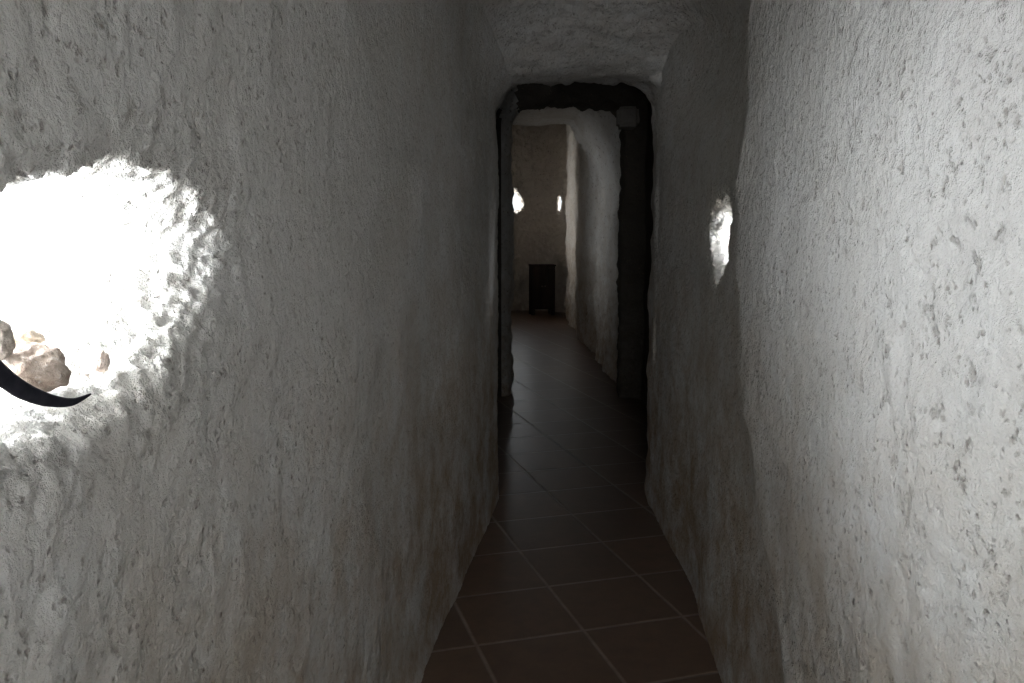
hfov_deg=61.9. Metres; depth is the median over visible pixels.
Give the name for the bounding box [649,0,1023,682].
wall
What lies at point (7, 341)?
stone
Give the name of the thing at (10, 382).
horn
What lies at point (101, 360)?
stone
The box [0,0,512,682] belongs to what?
wall
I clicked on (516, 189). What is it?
window
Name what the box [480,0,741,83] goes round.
ceiling
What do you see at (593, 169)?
wall
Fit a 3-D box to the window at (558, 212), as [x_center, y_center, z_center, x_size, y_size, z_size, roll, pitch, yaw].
[0.828,-2.349,14.701,0.125,0.494,0.311,-4,9,-25]
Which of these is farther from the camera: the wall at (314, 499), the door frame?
the door frame
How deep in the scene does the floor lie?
3.91 m
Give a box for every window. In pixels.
[0,129,246,516]
[512,184,524,215]
[555,191,563,219]
[705,185,732,294]
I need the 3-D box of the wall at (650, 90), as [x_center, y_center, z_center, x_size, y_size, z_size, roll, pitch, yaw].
[0.328,-0.617,4.572,2.355,3.030,0.519,1,8,4]
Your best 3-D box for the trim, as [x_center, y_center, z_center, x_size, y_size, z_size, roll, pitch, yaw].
[0.960,-1.862,7.099,0.192,0.177,0.234,1,8,4]
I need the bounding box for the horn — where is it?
[0,360,90,406]
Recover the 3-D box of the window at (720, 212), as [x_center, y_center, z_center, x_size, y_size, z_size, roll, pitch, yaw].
[0.858,-0.350,2.983,0.292,0.386,0.515,1,8,4]
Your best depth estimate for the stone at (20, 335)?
0.97 m
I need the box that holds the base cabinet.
[528,264,555,314]
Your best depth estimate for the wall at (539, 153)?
14.87 m
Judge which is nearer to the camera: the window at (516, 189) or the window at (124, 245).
the window at (124, 245)
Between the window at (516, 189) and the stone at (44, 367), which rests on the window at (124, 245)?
the stone at (44, 367)
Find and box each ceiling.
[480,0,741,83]
[512,106,591,125]
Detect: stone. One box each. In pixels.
[0,319,15,360]
[2,341,71,391]
[12,329,45,344]
[92,349,109,372]
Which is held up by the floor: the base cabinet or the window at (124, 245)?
the base cabinet
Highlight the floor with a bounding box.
[421,310,721,682]
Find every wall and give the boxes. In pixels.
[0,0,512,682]
[495,73,661,507]
[511,124,567,312]
[564,99,653,408]
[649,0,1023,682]
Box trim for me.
[616,106,639,129]
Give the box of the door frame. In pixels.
[496,82,647,398]
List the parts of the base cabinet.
door, door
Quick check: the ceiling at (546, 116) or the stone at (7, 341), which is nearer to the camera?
the stone at (7, 341)

